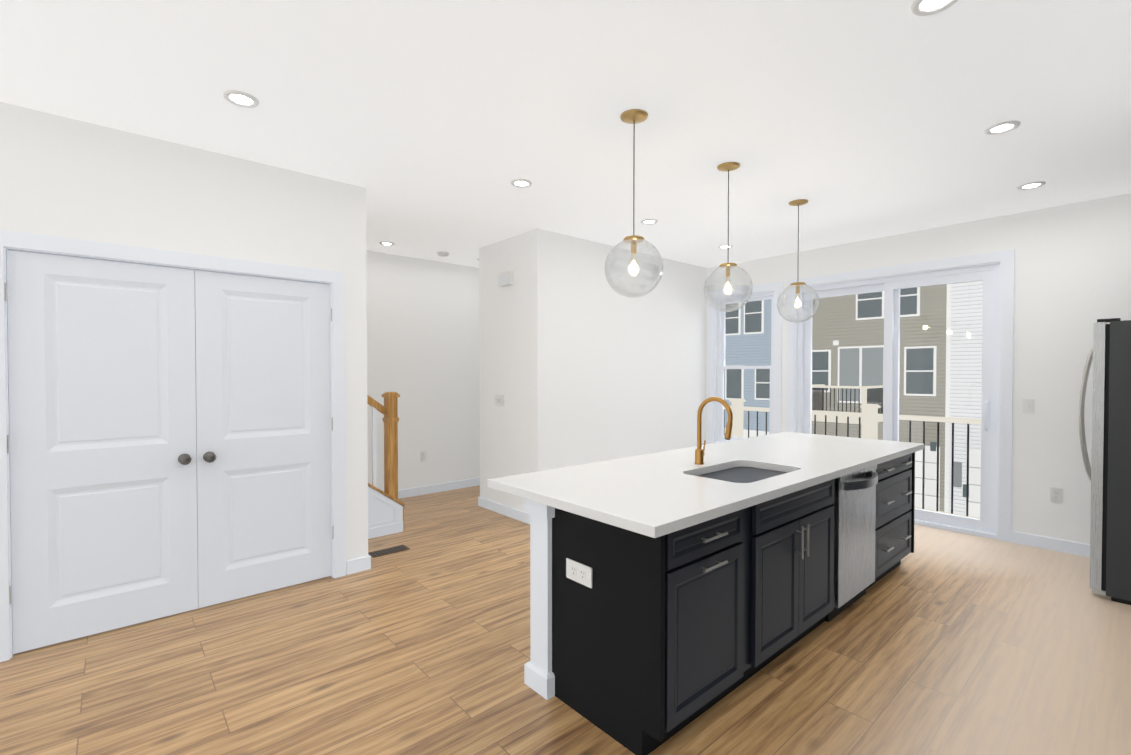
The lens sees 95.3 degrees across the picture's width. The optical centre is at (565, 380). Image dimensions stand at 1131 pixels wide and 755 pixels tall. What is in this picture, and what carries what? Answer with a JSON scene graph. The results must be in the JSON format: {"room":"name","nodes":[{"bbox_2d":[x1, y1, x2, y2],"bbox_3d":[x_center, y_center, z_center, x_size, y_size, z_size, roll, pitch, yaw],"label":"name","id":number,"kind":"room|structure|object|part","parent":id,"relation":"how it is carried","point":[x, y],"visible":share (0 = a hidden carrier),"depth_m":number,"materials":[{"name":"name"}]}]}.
{"room":"kitchen","nodes":[
{"label":"kitchen","id":0,"kind":"room"},
{"bbox_2d":[0,102,367,573],"bbox_3d":[-3.578,0.011,2.314,5.106,2.770,0.660,-1,1,-41],"label":"wall","id":1,"kind":"structure","parent":0,"point":[64,177],"depth_m":3.07,"materials":[{"name":"paint"}]},
{"bbox_2d":[4,283,333,604],"bbox_3d":[-2.202,0.309,3.081,1.560,1.605,0.012,-1,1,-41],"label":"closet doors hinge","id":2,"kind":"object","parent":1,"relation":"attached to","point":[8,446],"visible":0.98,"depth_m":2.58,"materials":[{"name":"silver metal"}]},
{"bbox_2d":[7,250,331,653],"bbox_3d":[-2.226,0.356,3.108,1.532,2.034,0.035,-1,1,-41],"label":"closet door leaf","id":3,"kind":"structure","parent":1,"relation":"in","point":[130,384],"depth_m":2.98,"materials":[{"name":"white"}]},
{"bbox_2d":[0,230,345,661],"bbox_3d":[-2.239,0.317,3.123,1.704,2.136,0.138,-1,1,-41],"label":"trim","id":4,"kind":"structure","parent":1,"relation":"attached to","point":[40,244],"depth_m":2.95,"materials":[{"name":"white wood"}]},
{"bbox_2d":[352,554,370,569],"bbox_3d":[-1.651,1.321,4.015,0.020,0.100,0.674,-1,1,-41],"label":"baseboard","id":5,"kind":"structure","parent":1,"relation":"attached to","point":[360,564],"depth_m":3.74,"materials":[{"name":"white"}]},
{"bbox_2d":[366,250,479,491],"bbox_3d":[-3.110,-0.027,4.899,9.620,2.770,0.130,-1,1,-41],"label":"wall","id":6,"kind":"structure","parent":0,"point":[423,338],"depth_m":6.09,"materials":[{"name":"paint"}]},
{"bbox_2d":[420,451,426,461],"bbox_3d":[-1.674,0.890,6.081,0.075,0.118,0.008,-1,1,-41],"label":"outlet","id":7,"kind":"object","parent":6,"relation":"attached to","point":[423,455],"visible":1,"depth_m":6.08,"materials":[{"name":"white plastic"}]},
{"bbox_2d":[398,477,479,498],"bbox_3d":[-0.787,1.279,6.858,3.570,0.100,0.020,-1,1,-41],"label":"baseboard","id":8,"kind":"structure","parent":6,"relation":"attached to","point":[409,492],"depth_m":6.19,"materials":[{"name":"white wood"}]},
{"bbox_2d":[0,485,1130,754],"bbox_3d":[-0.942,1.443,2.587,9.800,0.100,6.900,-1,1,-41],"label":"floor","id":9,"kind":"structure","parent":0,"point":[938,641],"depth_m":2.47,"materials":[{"name":"brown wood"}]},
{"bbox_2d":[367,392,404,538],"bbox_3d":[-2.538,0.236,4.495,1.832,2.256,1.200,-1,1,-41],"label":"staircase","id":10,"kind":"structure","parent":9,"relation":"on","point":[385,513],"depth_m":4.58,"materials":[{"name":"white wood"}]},
{"bbox_2d":[368,545,409,557],"bbox_3d":[-1.418,1.366,4.144,0.300,0.006,0.130,-1,1,-41],"label":"floor vent","id":11,"kind":"object","parent":9,"relation":"in","point":[387,551],"visible":1,"depth_m":4.13,"materials":[{"name":"brown metal"}]},
{"bbox_2d":[521,449,922,754],"bbox_3d":[1.233,0.948,3.072,3.060,0.875,0.829,-1,1,-41],"label":"kitchen island","id":12,"kind":"object","parent":9,"relation":"on","point":[673,592],"depth_m":2.19,"materials":[{"name":"black wood"}]},
{"bbox_2d":[566,558,591,587],"bbox_3d":[0.055,0.802,2.155,0.008,0.082,0.154,-1,1,-41],"label":"outlet","id":13,"kind":"object","parent":12,"relation":"attached to","point":[578,571],"depth_m":2.15,"materials":[{"name":"white plastic"}]},
{"bbox_2d":[488,433,923,540],"bbox_3d":[1.123,0.489,3.141,3.095,0.040,1.030,-1,1,-41],"label":"island countertop","id":14,"kind":"structure","parent":12,"relation":"on","point":[647,495],"depth_m":2.55,"materials":[{"name":"white stone"}]},
{"bbox_2d":[694,397,732,464],"bbox_3d":[0.832,0.281,2.874,0.082,0.385,0.235,-1,1,-41],"label":"faucet","id":15,"kind":"object","parent":14,"relation":"on","point":[699,452],"depth_m":2.91,"materials":[{"name":"gold metal"}]},
{"bbox_2d":[825,465,877,621],"bbox_3d":[1.743,0.941,3.066,0.578,0.848,0.149,-1,1,-41],"label":"dishwasher","id":16,"kind":"object","parent":12,"relation":"in","point":[854,504],"depth_m":3.01,"materials":[{"name":"silver metal"}]},
{"bbox_2d":[1079,318,1130,604],"bbox_3d":[3.959,0.496,3.280,0.900,1.772,0.978,-1,1,-41],"label":"fridge","id":17,"kind":"object","parent":9,"relation":"on","point":[1108,471],"visible":1,"depth_m":3.23,"materials":[{"name":"black"}]},
{"bbox_2d":[0,0,1130,267],"bbox_3d":[-0.942,-1.427,2.544,9.800,0.100,6.900,-1,1,-41],"label":"ceiling","id":18,"kind":"structure","parent":0,"point":[432,126],"depth_m":2.56,"materials":[{"name":"paint"}]},
{"bbox_2d":[222,90,259,107],"bbox_3d":[-1.581,-1.371,2.515,0.154,0.011,0.154,-1,1,-41],"label":"recessed light","id":19,"kind":"object","parent":18,"relation":"in","point":[241,98],"visible":1,"depth_m":2.51,"materials":[{"name":"white plastic"}]},
{"bbox_2d":[379,241,394,245],"bbox_3d":[-1.841,-1.413,5.320,0.154,0.011,0.154,-1,1,-41],"label":"recessed light","id":20,"kind":"object","parent":18,"relation":"in","point":[385,243],"visible":0.96,"depth_m":5.31,"materials":[{"name":"white plastic"}]},
{"bbox_2d":[437,251,448,256],"bbox_3d":[-1.361,-1.407,5.743,0.136,0.036,0.136,-1,1,-41],"label":"smoke detector","id":21,"kind":"object","parent":18,"relation":"attached to","point":[442,254],"visible":1,"depth_m":5.70,"materials":[{"name":"white plastic"}]},
{"bbox_2d":[510,179,531,187],"bbox_3d":[-0.311,-1.388,3.630,0.154,0.011,0.154,-1,1,-41],"label":"recessed light","id":22,"kind":"object","parent":18,"relation":"in","point":[521,183],"visible":0.96,"depth_m":3.62,"materials":[{"name":"white plastic"}]},
{"bbox_2d":[605,109,662,297],"bbox_3d":[0.357,-0.908,2.694,0.304,0.942,0.304,-1,1,-41],"label":"pendant light","id":23,"kind":"object","parent":18,"relation":"hanging from","point":[634,116],"visible":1,"depth_m":2.68,"materials":[{"name":"clear glass"}]},
{"bbox_3d":[0.357,-0.605,2.698,0.060,0.123,0.060,-1,1,-41],"label":"bulb","id":24,"kind":"part","parent":23,"relation":"part of","materials":[{"name":"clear glass"}]},
{"bbox_3d":[0.357,-0.585,2.698,0.304,0.295,0.304,-1,1,-41],"label":"globe","id":25,"kind":"part","parent":23,"relation":"part of","materials":[{"name":"clear glass"}]},
{"bbox_2d":[641,219,657,224],"bbox_3d":[0.741,-1.401,4.553,0.154,0.011,0.154,-1,1,-41],"label":"recessed light","id":26,"kind":"object","parent":18,"relation":"in","point":[649,221],"visible":1,"depth_m":4.54,"materials":[{"name":"white plastic"}]},
{"bbox_2d":[718,245,732,248],"bbox_3d":[1.693,-1.415,5.455,0.154,0.011,0.154,-1,1,-41],"label":"recessed light","id":27,"kind":"object","parent":18,"relation":"in","point":[724,246],"visible":0.94,"depth_m":5.44,"materials":[{"name":"white plastic"}]},
{"bbox_2d":[704,162,752,311],"bbox_3d":[1.055,-0.918,3.346,0.304,0.942,0.304,-1,1,-41],"label":"pendant light","id":28,"kind":"object","parent":18,"relation":"hanging from","point":[727,167],"visible":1,"depth_m":3.33,"materials":[{"name":"clear glass"}]},
{"bbox_3d":[1.055,-0.594,3.351,0.304,0.295,0.304,-1,1,-41],"label":"globe","id":29,"kind":"part","parent":28,"relation":"part of","materials":[{"name":"clear glass"}]},
{"bbox_2d":[777,199,818,322],"bbox_3d":[1.825,-0.928,4.048,0.304,0.942,0.304,-1,1,-41],"label":"pendant light","id":30,"kind":"object","parent":18,"relation":"hanging from","point":[798,203],"visible":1,"depth_m":4.03,"materials":[{"name":"clear glass"}]},
{"bbox_3d":[1.825,-0.605,4.053,0.304,0.295,0.304,-1,1,-41],"label":"globe","id":31,"kind":"part","parent":30,"relation":"part of","materials":[{"name":"clear glass"}]},
{"bbox_2d":[910,0,957,15],"bbox_3d":[1.330,-1.361,1.851,0.154,0.011,0.154,-1,1,-41],"label":"recessed light","id":32,"kind":"object","parent":18,"relation":"in","point":[924,7],"visible":1,"depth_m":1.88,"materials":[{"name":"white plastic"}]},
{"bbox_2d":[984,120,1020,134],"bbox_3d":[2.378,-1.375,2.810,0.154,0.011,0.154,-1,1,-41],"label":"recessed light","id":33,"kind":"object","parent":18,"relation":"in","point":[1002,127],"visible":1,"depth_m":2.80,"materials":[{"name":"white plastic"}]},
{"bbox_2d":[1017,181,1045,189],"bbox_3d":[3.320,-1.389,3.677,0.154,0.011,0.154,-1,1,-41],"label":"recessed light","id":34,"kind":"object","parent":18,"relation":"in","point":[1031,185],"visible":1,"depth_m":3.67,"materials":[{"name":"white plastic"}]},
{"bbox_2d":[479,228,706,510],"bbox_3d":[0.438,-0.044,6.071,2.740,2.770,1.010,-1,1,-41],"label":"wall","id":35,"kind":"structure","parent":0,"point":[581,361],"depth_m":5.31,"materials":[{"name":"paint"}]},
{"bbox_2d":[495,394,503,406],"bbox_3d":[-0.677,0.200,5.255,0.017,0.118,0.165,-1,1,-41],"label":"light switch","id":36,"kind":"object","parent":35,"relation":"attached to","point":[499,400],"visible":1,"depth_m":5.25,"materials":[{"name":"white plastic"}]},
{"bbox_2d":[478,497,529,523],"bbox_3d":[-0.595,1.304,5.185,0.020,0.100,0.990,-1,1,-41],"label":"baseboard","id":37,"kind":"structure","parent":35,"relation":"attached to","point":[505,510],"depth_m":5.19,"materials":[{"name":"white wood"}]},
{"bbox_2d":[498,271,513,286],"bbox_3d":[-0.593,-1.010,5.118,0.047,0.130,0.200,-1,1,-41],"label":"door chime","id":38,"kind":"object","parent":35,"relation":"attached to","point":[506,278],"visible":1,"depth_m":5.08,"materials":[{"name":"white plastic"}]},
{"bbox_2d":[706,193,1130,543],"bbox_3d":[2.739,-0.038,5.662,0.180,2.770,6.700,-1,1,-41],"label":"wall","id":39,"kind":"structure","parent":0,"point":[1072,278],"depth_m":4.20,"materials":[{"name":"paint"}]},
{"bbox_2d":[717,292,773,441],"bbox_3d":[2.201,-0.124,6.267,0.070,1.823,0.766,-1,1,-41],"label":"window","id":40,"kind":"structure","parent":39,"relation":"in","point":[721,339],"depth_m":6.39,"materials":[{"name":"white plastic"}]},
{"bbox_2d":[724,398,980,518],"bbox_3d":[3.360,0.951,5.357,0.310,1.400,4.800,-1,1,-41],"label":"guardrail","id":41,"kind":"object","parent":39,"relation":"attached to","point":[870,414],"depth_m":5.45,"materials":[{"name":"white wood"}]},
{"bbox_2d":[706,249,1014,542],"bbox_3d":[2.833,0.114,5.501,0.195,2.470,2.970,-1,1,-41],"label":"sliding door","id":42,"kind":"structure","parent":39,"relation":"in","point":[984,525],"depth_m":4.88,"materials":[{"name":"glass"}]},
{"bbox_2d":[1022,399,1034,413],"bbox_3d":[3.833,0.211,4.271,0.017,0.118,0.075,-1,1,-41],"label":"light switch","id":43,"kind":"object","parent":39,"relation":"attached to","point":[1028,405],"visible":1,"depth_m":4.27,"materials":[{"name":"white plastic"}]},
{"bbox_2d":[1011,531,1089,556],"bbox_3d":[4.238,1.324,3.828,0.014,0.100,1.455,-1,1,-41],"label":"baseboard","id":44,"kind":"structure","parent":39,"relation":"attached to","point":[1071,547],"depth_m":4.17,"materials":[{"name":"white"}]},
{"bbox_2d":[1050,487,1062,502],"bbox_3d":[3.951,0.920,4.153,0.008,0.118,0.075,-1,1,-41],"label":"outlet","id":45,"kind":"object","parent":39,"relation":"attached to","point":[1056,494],"visible":1,"depth_m":4.15,"materials":[{"name":"white plastic"}]},
{"label":"outside","id":46,"kind":"structure","parent":0,"visible":0},
{"bbox_3d":[2.257,4.513,18.015,14.700,0.100,44.000,-1,1,-41],"label":"ground","id":47,"kind":"structure","parent":46,"visible":0},
{"bbox_2d":[812,384,882,437],"bbox_3d":[9.946,2.305,18.544,2.400,4.300,2.320,-1,1,-41],"label":"deck","id":48,"kind":"object","parent":47,"relation":"on","point":[841,419],"depth_m":17.61,"materials":[{"name":"beige wood"}]},
{"bbox_2d":[724,280,982,515],"bbox_3d":[7.894,-2.910,22.852,0.300,16.000,44.000,-1,1,-41],"label":"facade","id":49,"kind":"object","parent":47,"relation":"on","point":[906,330],"depth_m":17.71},
{"bbox_2d":[725,284,982,517],"bbox_3d":[9.839,-3.222,20.290,0.150,15.300,15.530,-1,1,-41],"label":"building windows","id":50,"kind":"structure","parent":49,"relation":"attached to","point":[912,369],"depth_m":18.56,"materials":[{"name":"grey glass"}]}
]}

